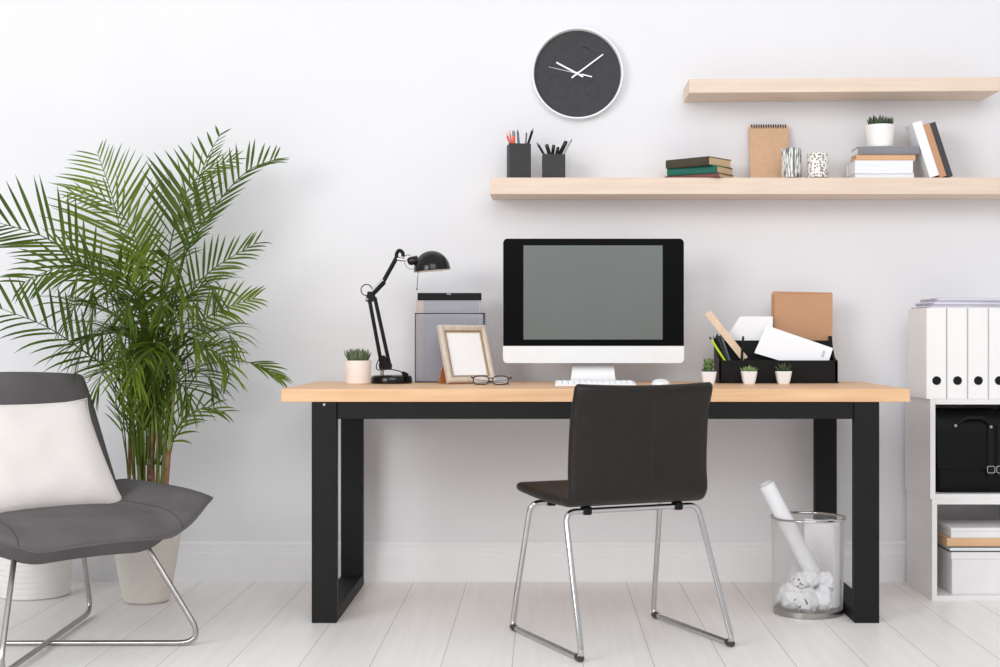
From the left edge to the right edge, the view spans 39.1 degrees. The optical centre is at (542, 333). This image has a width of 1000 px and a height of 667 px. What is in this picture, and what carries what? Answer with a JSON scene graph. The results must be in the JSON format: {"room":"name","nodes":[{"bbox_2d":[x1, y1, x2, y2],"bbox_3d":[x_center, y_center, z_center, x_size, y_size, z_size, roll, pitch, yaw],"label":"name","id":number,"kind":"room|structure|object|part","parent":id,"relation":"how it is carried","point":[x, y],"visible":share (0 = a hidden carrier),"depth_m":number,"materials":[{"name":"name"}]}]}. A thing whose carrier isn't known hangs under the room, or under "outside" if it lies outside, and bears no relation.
{"room":"office","nodes":[
{"label":"office","id":0,"kind":"room"},
{"bbox_2d":[115,487,184,604],"bbox_3d":[-1.374,0.735,4.875,0.280,0.385,0.280,0,0,0],"label":"pot","id":1,"kind":"object","parent":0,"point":[141,583],"depth_m":4.80,"materials":[{"name":"ceramic"}]},
{"bbox_2d":[0,0,999,540],"bbox_3d":[0.000,-0.548,5.335,11.000,3.050,0.120,0,0,0],"label":"wall","id":2,"kind":"structure","parent":0,"point":[391,120],"depth_m":5.28,"materials":[{"name":"paint"}]},
{"bbox_2d":[71,541,906,581],"bbox_3d":[0.000,0.852,5.266,11.000,0.150,0.018,0,0,0],"label":"baseboard","id":3,"kind":"structure","parent":2,"relation":"attached to","point":[197,561],"depth_m":5.26,"materials":[{"name":"paint"}]},
{"bbox_2d":[532,27,622,119],"bbox_3d":[0.129,-0.970,5.255,0.340,0.340,0.040,0,0,0],"label":"wall clock","id":4,"kind":"object","parent":2,"relation":"attached to","point":[577,72],"visible":1,"depth_m":5.26,"materials":[{"name":"plastic"}]},
{"bbox_2d":[490,178,999,199],"bbox_3d":[0.879,-0.532,5.172,2.141,0.060,0.205,0,0,0],"label":"wall shelf","id":5,"kind":"object","parent":2,"relation":"attached to","point":[500,188],"visible":1,"depth_m":5.07,"materials":[{"name":"brown wood"}]},
{"bbox_2d":[507,143,530,177],"bbox_3d":[-0.088,-0.626,5.145,0.079,0.128,0.079,0,0,-9],"label":"pen cup","id":6,"kind":"object","parent":5,"relation":"on","point":[518,154],"visible":0.84,"depth_m":5.11,"materials":[{"name":"plastic"}]},
{"bbox_2d":[512,131,514,142],"bbox_3d":[-0.106,-0.655,5.127,0.014,0.166,0.012,0,0,0],"label":"marker pen","id":7,"kind":"object","parent":6,"relation":"in","point":[513,132],"visible":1,"depth_m":5.12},
{"bbox_2d":[527,129,532,143],"bbox_3d":[-0.066,-0.660,5.127,0.062,0.178,0.010,0,0,-4],"label":"pencil","id":8,"kind":"object","parent":6,"relation":"in","point":[531,132],"visible":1,"depth_m":5.12,"materials":[{"name":"black plastic"}]},
{"bbox_2d":[542,154,564,177],"bbox_3d":[0.039,-0.607,5.145,0.082,0.089,0.082,0,0,-2],"label":"pen cup","id":9,"kind":"object","parent":5,"relation":"on","point":[553,165],"visible":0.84,"depth_m":5.10,"materials":[{"name":"plastic"}]},
{"bbox_2d":[545,144,550,153],"bbox_3d":[0.031,-0.632,5.147,0.049,0.123,0.014,0,0,-6],"label":"marker pen","id":10,"kind":"object","parent":9,"relation":"in","point":[546,145],"visible":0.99,"depth_m":5.14,"materials":[{"name":"black plastic"}]},
{"bbox_2d":[551,145,554,153],"bbox_3d":[0.031,-0.632,5.167,0.028,0.121,0.013,0,0,0],"label":"marker pen","id":11,"kind":"object","parent":9,"relation":"in","point":[553,146],"visible":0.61,"depth_m":5.16,"materials":[{"name":"black plastic"}]},
{"bbox_2d":[558,140,567,153],"bbox_3d":[0.052,-0.637,5.139,0.077,0.136,0.016,0,0,0],"label":"marker pen","id":12,"kind":"object","parent":9,"relation":"in","point":[564,144],"visible":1,"depth_m":5.13,"materials":[{"name":"black plastic"}]},
{"bbox_2d":[563,139,571,153],"bbox_3d":[0.068,-0.642,5.157,0.077,0.143,0.008,0,0,0],"label":"pencil","id":13,"kind":"object","parent":9,"relation":"in","point":[570,141],"visible":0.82,"depth_m":5.15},
{"bbox_2d":[665,173,732,177],"bbox_3d":[0.572,-0.570,5.159,0.220,0.016,0.123,0,0,34],"label":"book","id":14,"kind":"object","parent":5,"relation":"on","point":[707,175],"visible":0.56,"depth_m":5.09,"materials":[{"name":"paper"}]},
{"bbox_2d":[667,165,732,175],"bbox_3d":[0.576,-0.591,5.157,0.203,0.026,0.133,0,0,34],"label":"book","id":15,"kind":"object","parent":14,"relation":"on","point":[714,168],"visible":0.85,"depth_m":5.10,"materials":[{"name":"paper"}]},
{"bbox_2d":[666,156,731,168],"bbox_3d":[0.570,-0.620,5.152,0.188,0.031,0.151,0,0,41],"label":"book","id":16,"kind":"object","parent":15,"relation":"on","point":[707,160],"visible":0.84,"depth_m":5.09,"materials":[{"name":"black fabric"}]},
{"bbox_2d":[749,124,788,177],"bbox_3d":[0.843,-0.671,5.236,0.148,0.222,0.059,0,0,0],"label":"notepad","id":17,"kind":"object","parent":5,"relation":"on","point":[766,143],"visible":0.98,"depth_m":5.23,"materials":[{"name":"brown paper"}]},
{"bbox_2d":[781,147,801,177],"bbox_3d":[0.904,-0.618,5.120,0.073,0.111,0.073,0,0,0],"label":"candle holder","id":18,"kind":"object","parent":5,"relation":"on","point":[791,157],"visible":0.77,"depth_m":5.09,"materials":[{"name":"white ceramic"}]},
{"bbox_2d":[807,152,827,177],"bbox_3d":[0.999,-0.608,5.120,0.077,0.093,0.077,0,0,0],"label":"candle holder","id":19,"kind":"object","parent":5,"relation":"on","point":[817,162],"visible":0.8,"depth_m":5.09,"materials":[{"name":"ceramic"}]},
{"bbox_2d":[847,174,913,177],"bbox_3d":[1.236,-0.570,5.149,0.218,0.016,0.128,0,0,0],"label":"book","id":20,"kind":"object","parent":5,"relation":"on","point":[853,175],"visible":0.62,"depth_m":5.09,"materials":[{"name":"paper"}]},
{"bbox_2d":[846,160,913,176],"bbox_3d":[1.232,-0.602,5.147,0.215,0.048,0.133,0,0,0],"label":"book","id":21,"kind":"object","parent":20,"relation":"on","point":[856,166],"visible":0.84,"depth_m":5.08,"materials":[{"name":"paper"}]},
{"bbox_2d":[851,154,914,161],"bbox_3d":[1.239,-0.636,5.136,0.213,0.022,0.103,0,0,0],"label":"book","id":22,"kind":"object","parent":21,"relation":"on","point":[857,156],"visible":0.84,"depth_m":5.09,"materials":[{"name":"paper"}]},
{"bbox_2d":[852,147,918,156],"bbox_3d":[1.248,-0.661,5.140,0.221,0.028,0.123,0,0,0],"label":"book","id":23,"kind":"object","parent":22,"relation":"on","point":[859,150],"visible":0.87,"depth_m":5.08,"materials":[{"name":"grey paper"}]},
{"bbox_2d":[865,115,894,146],"bbox_3d":[1.229,-0.735,5.130,0.109,0.120,0.109,0,0,0],"label":"potted succulent","id":24,"kind":"object","parent":23,"relation":"on","point":[879,132],"visible":0.99,"depth_m":5.09,"materials":[{"name":"ceramic"}]},
{"bbox_2d":[905,121,938,177],"bbox_3d":[1.382,-0.666,5.131,0.096,0.207,0.102,0,0,0],"label":"book","id":25,"kind":"object","parent":5,"relation":"on","point":[915,131],"visible":0.86,"depth_m":5.08,"materials":[{"name":"paper"}]},
{"bbox_2d":[923,123,945,177],"bbox_3d":[1.415,-0.662,5.141,0.085,0.199,0.122,0,0,0],"label":"book","id":26,"kind":"object","parent":5,"relation":"on","point":[927,127],"visible":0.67,"depth_m":5.08,"materials":[{"name":"paper"}]},
{"bbox_2d":[930,122,952,177],"bbox_3d":[1.438,-0.664,5.144,0.084,0.203,0.127,0,0,0],"label":"book","id":27,"kind":"object","parent":5,"relation":"on","point":[933,125],"visible":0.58,"depth_m":5.08,"materials":[{"name":"paper"}]},
{"bbox_2d":[683,77,999,101],"bbox_3d":[1.087,-0.896,5.172,1.122,0.051,0.205,0,0,0],"label":"wall shelf","id":28,"kind":"object","parent":2,"relation":"attached to","point":[917,88],"visible":1,"depth_m":5.07,"materials":[{"name":"brown wood"}]},
{"bbox_2d":[0,582,999,666],"bbox_3d":[0.000,0.957,2.085,11.000,0.060,6.620,0,0,0],"label":"floor","id":29,"kind":"structure","parent":0,"point":[240,624],"depth_m":4.44,"materials":[{"name":"white wood"}]},
{"bbox_2d":[0,557,72,600],"bbox_3d":[-1.802,0.772,4.990,0.284,0.310,0.284,0,0,0],"label":"ribbed pot","id":30,"kind":"object","parent":29,"relation":"on","point":[32,582],"visible":0.36,"depth_m":4.88,"materials":[{"name":"ceramic"}]},
{"bbox_2d":[0,372,212,666],"bbox_3d":[-1.510,0.525,4.262,0.956,0.803,0.814,0,0,-45],"label":"armchair","id":31,"kind":"object","parent":29,"relation":"on","point":[147,513],"visible":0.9,"depth_m":4.17,"materials":[{"name":"grey fabric"}]},
{"bbox_3d":[-1.697,0.371,4.449,0.773,0.495,0.285,0,0,-45],"label":"backrest","id":32,"kind":"part","parent":31,"relation":"part of","materials":[{"name":"grey fabric"}]},
{"bbox_2d":[0,398,121,512],"bbox_3d":[-1.562,0.384,4.318,0.525,0.351,0.252,0,0,-44],"label":"throw pillow","id":33,"kind":"object","parent":31,"relation":"on","point":[51,454],"visible":0.9,"depth_m":4.30,"materials":[{"name":"fabric"}]},
{"bbox_3d":[-1.434,0.565,4.186,0.585,0.171,0.950,0,0,45],"label":"seat","id":34,"kind":"part","parent":31,"relation":"part of","materials":[{"name":"grey fabric"}]},
{"bbox_2d":[0,125,292,604],"bbox_3d":[-1.386,0.097,4.895,0.990,1.661,0.722,0,0,0],"label":"potted palm","id":35,"kind":"object","parent":29,"relation":"on","point":[141,582],"visible":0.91,"depth_m":4.81,"materials":[{"name":"plant"}]},
{"bbox_2d":[281,381,909,622],"bbox_3d":[0.168,0.552,4.848,2.012,0.750,0.704,0,0,0],"label":"desk","id":36,"kind":"object","parent":29,"relation":"on","point":[858,401],"visible":0.84,"depth_m":4.50,"materials":[{"name":"brown wood"}]},
{"bbox_3d":[-0.701,0.573,4.521,0.080,0.708,0.038,0,0,0],"label":"leg","id":37,"kind":"part","parent":36,"relation":"part of","materials":[{"name":"black metal"}]},
{"bbox_3d":[-0.701,0.573,5.171,0.080,0.708,0.038,0,0,0],"label":"leg","id":38,"kind":"part","parent":36,"relation":"part of","materials":[{"name":"black metal"}]},
{"bbox_2d":[344,348,371,384],"bbox_3d":[-0.649,0.113,4.919,0.099,0.128,0.106,0,0,0],"label":"potted succulent","id":39,"kind":"object","parent":36,"relation":"on","point":[357,364],"visible":1,"depth_m":4.88,"materials":[{"name":"ceramic"}]},
{"bbox_2d":[344,360,371,384],"bbox_3d":[-0.647,0.136,4.920,0.094,0.083,0.094,0,0,0],"label":"pot","id":40,"kind":"object","parent":39,"relation":"on","point":[357,372],"depth_m":4.88,"materials":[{"name":"ceramic"}]},
{"bbox_2d":[361,249,450,383],"bbox_3d":[-0.488,-0.062,5.000,0.320,0.478,0.147,0,0,0],"label":"desk lamp","id":41,"kind":"object","parent":36,"relation":"on","point":[429,261],"visible":1,"depth_m":4.99,"materials":[{"name":"black metal"}]},
{"bbox_3d":[-0.595,-0.002,5.000,0.058,0.244,0.014,0,0,0],"label":"arm","id":42,"kind":"part","parent":41,"relation":"part of","materials":[{"name":"black plastic"}]},
{"bbox_3d":[-0.571,-0.004,5.000,0.067,0.250,0.014,0,0,0],"label":"arm","id":43,"kind":"part","parent":41,"relation":"part of","materials":[{"name":"black plastic"}]},
{"bbox_3d":[-0.545,-0.226,5.000,0.069,0.107,0.016,0,0,0],"label":"arm","id":44,"kind":"part","parent":41,"relation":"part of","materials":[{"name":"black plastic"}]},
{"bbox_2d":[407,256,417,264],"bbox_3d":[-0.462,-0.260,5.000,0.041,0.035,0.033,0,0,0],"label":"socket","id":45,"kind":"object","parent":41,"relation":"attached to","point":[413,260],"depth_m":4.99,"materials":[{"name":"metal"}]},
{"bbox_3d":[-0.394,-0.256,5.000,0.132,0.077,0.132,0,0,0],"label":"lamp shade","id":46,"kind":"part","parent":41,"relation":"part of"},
{"bbox_2d":[415,313,484,381],"bbox_3d":[-0.337,0.051,5.122,0.251,0.251,0.100,0,0,0],"label":"file box","id":47,"kind":"object","parent":36,"relation":"on","point":[415,313],"visible":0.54,"depth_m":5.07,"materials":[{"name":"plastic"}]},
{"bbox_2d":[416,293,482,380],"bbox_3d":[-0.340,0.014,5.122,0.241,0.322,0.025,0,0,0],"label":"spiral notebook","id":48,"kind":"object","parent":47,"relation":"in","point":[429,362],"visible":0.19,"depth_m":5.12,"materials":[{"name":"grey paper"}]},
{"bbox_2d":[437,325,495,383],"bbox_3d":[-0.271,0.073,4.978,0.187,0.208,0.100,0,0,-30],"label":"photo frame","id":49,"kind":"object","parent":36,"relation":"on","point":[465,349],"visible":0.95,"depth_m":4.97,"materials":[{"name":"brown wood"}]},
{"bbox_3d":[-0.343,0.112,4.973,0.050,0.129,0.023,0,0,-30],"label":"easel leg","id":50,"kind":"part","parent":49,"relation":"part of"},
{"bbox_2d":[471,375,511,384],"bbox_3d":[-0.177,0.161,4.844,0.147,0.034,0.038,0,0,12],"label":"eyeglasses","id":51,"kind":"object","parent":36,"relation":"on","point":[508,379],"visible":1,"depth_m":4.84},
{"bbox_2d":[503,239,683,380],"bbox_3d":[0.179,-0.080,4.980,0.641,0.513,0.170,0,0,0],"label":"desktop computer","id":52,"kind":"object","parent":36,"relation":"on","point":[592,305],"visible":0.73,"depth_m":4.97,"materials":[{"name":"metal"}]},
{"bbox_2d":[555,380,635,385],"bbox_3d":[0.177,0.169,4.800,0.273,0.016,0.110,0,0,0],"label":"keyboard","id":53,"kind":"object","parent":36,"relation":"on","point":[558,382],"visible":1,"depth_m":4.77,"materials":[{"name":"plastic"}]},
{"bbox_2d":[651,379,669,384],"bbox_3d":[0.403,0.166,4.830,0.063,0.022,0.110,0,0,0],"label":"computer mouse","id":54,"kind":"object","parent":36,"relation":"on","point":[656,381],"visible":0.96,"depth_m":4.79,"materials":[{"name":"plastic"}]},
{"bbox_2d":[701,358,716,383],"bbox_3d":[0.583,0.131,4.950,0.054,0.092,0.054,0,0,0],"label":"potted succulent","id":55,"kind":"object","parent":36,"relation":"on","point":[707,375],"visible":0.95,"depth_m":4.93,"materials":[{"name":"ceramic"}]},
{"bbox_2d":[740,365,757,383],"bbox_3d":[0.723,0.143,4.929,0.066,0.068,0.067,0,0,0],"label":"potted succulent","id":56,"kind":"object","parent":36,"relation":"on","point":[749,374],"visible":1,"depth_m":4.91,"materials":[{"name":"ceramic"}]},
{"bbox_2d":[714,336,838,382],"bbox_3d":[0.837,0.093,5.077,0.428,0.168,0.161,0,0,0],"label":"desk organizer","id":57,"kind":"object","parent":36,"relation":"on","point":[728,371],"visible":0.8,"depth_m":5.00,"materials":[{"name":"black plastic"}]},
{"bbox_2d":[709,336,724,359],"bbox_3d":[0.643,0.087,5.015,0.102,0.154,0.008,0,0,-4],"label":"pen","id":58,"kind":"object","parent":57,"relation":"in","point":[711,339],"visible":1,"depth_m":5.01,"materials":[{"name":"green plastic"}]},
{"bbox_3d":[0.629,0.099,5.077,0.006,0.144,0.154,0,0,0],"label":"panel","id":59,"kind":"part","parent":57,"relation":"part of","materials":[{"name":"black plastic"}]},
{"bbox_2d":[713,336,725,359],"bbox_3d":[0.646,0.085,5.030,0.077,0.157,0.008,0,0,0],"label":"pen","id":60,"kind":"object","parent":57,"relation":"in","point":[714,338],"visible":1,"depth_m":5.03,"materials":[{"name":"black plastic"}]},
{"bbox_2d":[716,333,727,359],"bbox_3d":[0.656,0.082,5.044,0.068,0.164,0.008,0,0,2],"label":"pen","id":61,"kind":"object","parent":57,"relation":"in","point":[717,336],"visible":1,"depth_m":5.04,"materials":[{"name":"black plastic"}]},
{"bbox_2d":[720,334,729,359],"bbox_3d":[0.665,0.077,5.057,0.060,0.172,0.008,0,0,5],"label":"pencil","id":62,"kind":"object","parent":57,"relation":"in","point":[722,339],"visible":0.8,"depth_m":5.05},
{"bbox_2d":[705,310,746,359],"bbox_3d":[0.656,0.008,5.038,0.154,0.184,0.004,0,0,0],"label":"ruler","id":63,"kind":"object","parent":57,"relation":"in","point":[709,314],"visible":1,"depth_m":5.04,"materials":[{"name":"brown wood"}]},
{"bbox_2d":[740,336,743,359],"bbox_3d":[0.709,0.087,5.021,0.018,0.155,0.009,0,0,12],"label":"pen","id":64,"kind":"object","parent":57,"relation":"in","point":[742,343],"visible":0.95,"depth_m":5.02,"materials":[{"name":"black plastic"}]},
{"bbox_2d":[729,317,772,339],"bbox_3d":[0.741,0.050,5.093,0.182,0.223,0.007,0,0,0],"label":"paper sheet","id":65,"kind":"object","parent":57,"relation":"in","point":[751,328],"visible":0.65,"depth_m":5.09,"materials":[{"name":"paper"}]},
{"bbox_2d":[715,381,838,382],"bbox_3d":[0.837,0.174,5.077,0.428,0.006,0.161,0,0,0],"label":"tray","id":66,"kind":"object","parent":57,"relation":"on","point":[715,381],"depth_m":5.00,"materials":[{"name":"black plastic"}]},
{"bbox_3d":[0.837,0.133,5.003,0.422,0.076,0.006,0,0,0],"label":"panel","id":67,"kind":"part","parent":57,"relation":"part of","materials":[{"name":"black plastic"}]},
{"bbox_2d":[754,325,832,359],"bbox_3d":[0.898,0.058,5.044,0.282,0.174,0.024,0,0,3],"label":"envelope","id":68,"kind":"object","parent":57,"relation":"in","point":[774,343],"visible":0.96,"depth_m":5.04,"materials":[{"name":"white paper"}]},
{"bbox_2d":[771,291,831,327],"bbox_3d":[0.945,0.004,5.139,0.222,0.317,0.011,0,0,0],"label":"cardboard folder","id":69,"kind":"object","parent":57,"relation":"in","point":[773,292],"visible":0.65,"depth_m":5.13,"materials":[{"name":"cardboard"}]},
{"bbox_2d":[774,294,832,339],"bbox_3d":[0.948,0.009,5.128,0.212,0.307,0.013,0,0,0],"label":"cardboard folder","id":70,"kind":"object","parent":57,"relation":"in","point":[807,316],"visible":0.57,"depth_m":5.12,"materials":[{"name":"cardboard"}]},
{"bbox_3d":[1.043,0.090,5.077,0.009,0.162,0.154,0,0,0],"label":"panel","id":71,"kind":"part","parent":57,"relation":"part of","materials":[{"name":"black plastic"}]},
{"bbox_2d":[774,363,791,383],"bbox_3d":[0.842,0.139,4.929,0.065,0.076,0.068,0,0,27],"label":"potted succulent","id":72,"kind":"object","parent":36,"relation":"on","point":[783,376],"visible":1,"depth_m":4.91,"materials":[{"name":"ceramic"}]},
{"bbox_3d":[1.036,0.573,5.171,0.080,0.708,0.038,0,0,0],"label":"leg","id":73,"kind":"part","parent":36,"relation":"part of","materials":[{"name":"black metal"}]},
{"bbox_3d":[1.036,0.573,4.521,0.080,0.708,0.038,0,0,0],"label":"leg","id":74,"kind":"part","parent":36,"relation":"part of","materials":[{"name":"black metal"}]},
{"bbox_2d":[509,382,734,661],"bbox_3d":[0.231,0.534,4.279,0.528,0.784,0.524,0,0,-23],"label":"office chair","id":75,"kind":"object","parent":29,"relation":"on","point":[628,444],"visible":1,"depth_m":4.07,"materials":[{"name":"brown leather"}]},
{"bbox_3d":[0.193,0.486,4.327,0.438,0.040,0.405,0,0,-23],"label":"seat","id":76,"kind":"part","parent":75,"relation":"part of","materials":[{"name":"brown leather"}]},
{"bbox_3d":[0.232,0.716,4.278,0.524,0.417,0.491,0,0,-23],"label":"sled frame","id":77,"kind":"part","parent":75,"relation":"part of","materials":[{"name":"silver metal"}]},
{"bbox_3d":[0.282,0.323,4.106,0.460,0.362,0.166,0,0,-23],"label":"backrest","id":78,"kind":"part","parent":75,"relation":"part of","materials":[{"name":"brown leather"}]},
{"bbox_2d":[770,511,846,618],"bbox_3d":[0.880,0.766,4.672,0.251,0.321,0.251,0,0,-42],"label":"basket","id":79,"kind":"object","parent":29,"relation":"on","point":[834,612],"visible":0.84,"depth_m":4.59,"materials":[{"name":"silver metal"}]},
{"bbox_2d":[776,581,787,606],"bbox_3d":[0.828,0.874,4.712,0.089,0.090,0.072,0,0,-28],"label":"crumpled paper","id":80,"kind":"object","parent":79,"relation":"in","point":[781,590],"visible":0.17,"depth_m":4.71,"materials":[{"name":"paper"}]},
{"bbox_2d":[759,480,819,589],"bbox_3d":[0.835,0.684,4.653,0.254,0.406,0.054,0,0,-13],"label":"paper roll","id":81,"kind":"object","parent":79,"relation":"in","point":[769,490],"visible":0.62,"depth_m":4.62,"materials":[{"name":"paper"}]},
{"bbox_2d":[780,582,801,608],"bbox_3d":[0.828,0.865,4.636,0.088,0.091,0.094,0,0,0],"label":"crumpled paper","id":82,"kind":"object","parent":79,"relation":"in","point":[790,586],"visible":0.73,"depth_m":4.61,"materials":[{"name":"paper"}]},
{"bbox_2d":[788,549,810,581],"bbox_3d":[0.845,0.792,4.722,0.138,0.200,0.031,0,0,-33],"label":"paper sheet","id":83,"kind":"object","parent":79,"relation":"in","point":[797,563],"visible":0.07,"depth_m":4.71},
{"bbox_2d":[793,571,807,588],"bbox_3d":[0.843,0.813,4.631,0.060,0.060,0.075,0,0,0],"label":"crumpled paper","id":84,"kind":"object","parent":79,"relation":"in","point":[800,578],"visible":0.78,"depth_m":4.61,"materials":[{"name":"paper"}]},
{"bbox_2d":[793,587,819,612],"bbox_3d":[0.865,0.875,4.617,0.096,0.090,0.085,0,0,0],"label":"crumpled paper","id":85,"kind":"object","parent":79,"relation":"in","point":[808,593],"visible":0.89,"depth_m":4.59,"materials":[{"name":"paper"}]},
{"bbox_2d":[805,570,820,586],"bbox_3d":[0.883,0.805,4.627,0.064,0.059,0.056,0,0,-23],"label":"crumpled paper","id":86,"kind":"object","parent":79,"relation":"in","point":[816,575],"visible":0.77,"depth_m":4.61,"materials":[{"name":"paper"}]},
{"bbox_2d":[816,586,832,611],"bbox_3d":[0.920,0.872,4.624,0.084,0.088,0.093,0,0,0],"label":"crumpled paper","id":87,"kind":"object","parent":79,"relation":"in","point":[820,593],"visible":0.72,"depth_m":4.59,"materials":[{"name":"paper"}]},
{"bbox_2d":[818,572,832,589],"bbox_3d":[0.934,0.817,4.640,0.071,0.068,0.075,0,0,0],"label":"crumpled paper","id":88,"kind":"object","parent":79,"relation":"in","point":[829,580],"visible":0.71,"depth_m":4.61,"materials":[{"name":"paper"}]},
{"bbox_2d":[907,489,999,600],"bbox_3d":[1.528,0.751,5.046,0.360,0.352,0.342,0,0,0],"label":"shelving unit","id":89,"kind":"object","parent":29,"relation":"on","point":[923,513],"visible":0.59,"depth_m":5.01,"materials":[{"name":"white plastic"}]},
{"bbox_3d":[1.357,0.751,5.046,0.018,0.352,0.342,0,0,0],"label":"panel","id":90,"kind":"part","parent":89,"relation":"part of","materials":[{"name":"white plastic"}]},
{"bbox_2d":[905,396,999,498],"bbox_3d":[1.522,0.401,5.046,0.360,0.346,0.342,0,0,0],"label":"upper cabinet","id":91,"kind":"object","parent":89,"relation":"on","point":[919,412],"visible":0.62,"depth_m":4.96,"materials":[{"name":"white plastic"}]},
{"bbox_3d":[1.351,0.401,5.046,0.018,0.346,0.342,0,0,0],"label":"panel","id":92,"kind":"part","parent":91,"relation":"part of","materials":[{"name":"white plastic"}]},
{"bbox_2d":[908,308,945,398],"bbox_3d":[1.366,0.070,5.004,0.070,0.317,0.242,0,0,0],"label":"ring binder","id":93,"kind":"object","parent":91,"relation":"on","point":[926,326],"visible":0.99,"depth_m":4.88,"materials":[{"name":"cardboard"}]},
{"bbox_2d":[911,306,999,308],"bbox_3d":[1.494,-0.093,5.002,0.312,0.007,0.215,0,0,-1],"label":"folder","id":94,"kind":"object","parent":93,"relation":"on","point":[919,306],"visible":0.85,"depth_m":4.90,"materials":[{"name":"white paper"}]},
{"bbox_2d":[916,304,999,306],"bbox_3d":[1.501,-0.099,4.996,0.302,0.006,0.205,0,0,2],"label":"folder","id":95,"kind":"object","parent":94,"relation":"on","point":[926,304],"visible":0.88,"depth_m":4.90,"materials":[{"name":"white paper"}]},
{"bbox_2d":[915,302,999,304],"bbox_3d":[1.502,-0.107,5.008,0.302,0.008,0.205,0,0,-2],"label":"folder","id":96,"kind":"object","parent":95,"relation":"on","point":[922,303],"visible":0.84,"depth_m":4.91,"materials":[{"name":"white paper"}]},
{"bbox_2d":[920,300,999,302],"bbox_3d":[1.514,-0.114,5.003,0.297,0.006,0.200,0,0,1],"label":"folder","id":97,"kind":"object","parent":96,"relation":"on","point":[930,300],"visible":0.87,"depth_m":4.91,"materials":[{"name":"white paper"}]},
{"bbox_2d":[920,298,999,300],"bbox_3d":[1.518,-0.121,5.010,0.297,0.008,0.200,0,0,0],"label":"folder","id":98,"kind":"object","parent":97,"relation":"on","point":[928,299],"visible":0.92,"depth_m":4.91,"materials":[{"name":"white paper"}]},
{"bbox_2d":[946,308,966,398],"bbox_3d":[1.438,0.070,5.004,0.070,0.317,0.242,0,0,0],"label":"ring binder","id":99,"kind":"object","parent":91,"relation":"on","point":[956,318],"visible":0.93,"depth_m":4.88,"materials":[{"name":"cardboard"}]},
{"bbox_3d":[1.522,0.401,5.214,0.324,0.310,0.006,0,0,0],"label":"panel","id":100,"kind":"part","parent":91,"relation":"part of","materials":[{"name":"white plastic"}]},
{"bbox_2d":[935,408,999,491],"bbox_3d":[1.522,0.413,5.037,0.312,0.287,0.300,0,0,0],"label":"leather bag","id":101,"kind":"object","parent":91,"relation":"in","point":[967,440],"visible":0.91,"depth_m":4.90,"materials":[{"name":"leather"}]},
{"bbox_3d":[1.499,0.305,4.897,0.123,0.037,0.020,0,0,0],"label":"handle","id":102,"kind":"part","parent":101,"relation":"part of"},
{"bbox_3d":[1.522,0.237,5.046,0.324,0.018,0.342,0,0,0],"label":"panel","id":103,"kind":"part","parent":91,"relation":"part of","materials":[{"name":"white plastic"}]},
{"bbox_3d":[1.522,0.566,5.046,0.324,0.018,0.342,0,0,0],"label":"panel","id":104,"kind":"part","parent":91,"relation":"part of","materials":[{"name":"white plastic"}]},
{"bbox_2d":[967,308,987,398],"bbox_3d":[1.510,0.070,5.004,0.070,0.317,0.242,0,0,0],"label":"ring binder","id":105,"kind":"object","parent":91,"relation":"on","point":[977,318],"visible":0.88,"depth_m":4.88,"materials":[{"name":"cardboard"}]},
{"bbox_2d":[988,308,999,398],"bbox_3d":[1.583,0.070,5.004,0.070,0.317,0.242,0,0,0],"label":"ring binder","id":106,"kind":"object","parent":91,"relation":"on","point":[993,313],"visible":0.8,"depth_m":4.88,"materials":[{"name":"cardboard"}]},
{"bbox_3d":[1.528,0.751,5.214,0.324,0.316,0.006,0,0,0],"label":"panel","id":107,"kind":"part","parent":89,"relation":"part of","materials":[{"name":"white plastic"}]},
{"bbox_2d":[937,546,999,593],"bbox_3d":[1.553,0.835,5.013,0.265,0.148,0.230,0,0,0],"label":"storage box","id":108,"kind":"object","parent":89,"relation":"on","point":[957,572],"visible":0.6,"depth_m":4.90,"materials":[{"name":"cardboard"}]},
{"bbox_2d":[937,541,999,551],"bbox_3d":[1.551,0.751,5.012,0.270,0.020,0.223,0,0,0],"label":"folder","id":109,"kind":"object","parent":108,"relation":"on","point":[948,548],"visible":0.45,"depth_m":4.90,"materials":[{"name":"paper"}]},
{"bbox_2d":[937,531,999,545],"bbox_3d":[1.546,0.727,5.003,0.279,0.029,0.213,0,0,0],"label":"book","id":110,"kind":"object","parent":109,"relation":"on","point":[947,541],"visible":0.63,"depth_m":4.90,"materials":[{"name":"paper"}]},
{"bbox_2d":[937,520,999,537],"bbox_3d":[1.553,0.695,5.007,0.266,0.036,0.216,0,0,0],"label":"case","id":111,"kind":"object","parent":110,"relation":"on","point":[950,528],"visible":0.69,"depth_m":4.91,"materials":[{"name":"cardboard"}]},
{"bbox_3d":[1.553,0.683,5.007,0.266,0.014,0.216,0,0,0],"label":"lid","id":112,"kind":"part","parent":111,"relation":"part of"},
{"bbox_3d":[1.553,0.774,5.013,0.265,0.025,0.230,0,0,0],"label":"lid","id":113,"kind":"part","parent":108,"relation":"part of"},
{"bbox_3d":[1.528,0.584,5.046,0.324,0.018,0.342,0,0,0],"label":"panel","id":114,"kind":"part","parent":89,"relation":"part of","materials":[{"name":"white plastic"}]},
{"bbox_3d":[1.528,0.918,5.046,0.324,0.018,0.342,0,0,0],"label":"panel","id":115,"kind":"part","parent":89,"relation":"part of","materials":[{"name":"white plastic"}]},
{"bbox_2d":[701,371,716,383],"bbox_3d":[0.583,0.155,4.950,0.054,0.043,0.054,0,0,0],"label":"pot","id":116,"kind":"object","parent":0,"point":[707,376],"depth_m":4.93,"materials":[{"name":"ceramic"}]},
{"bbox_2d":[741,371,756,383],"bbox_3d":[0.722,0.154,4.930,0.055,0.045,0.055,0,0,0],"label":"pot","id":117,"kind":"object","parent":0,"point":[748,377],"depth_m":4.91,"materials":[{"name":"ceramic"}]},
{"bbox_2d":[775,371,791,383],"bbox_3d":[0.843,0.154,4.930,0.055,0.045,0.055,0,0,0],"label":"pot","id":118,"kind":"object","parent":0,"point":[783,377],"depth_m":4.91,"materials":[{"name":"ceramic"}]}
]}

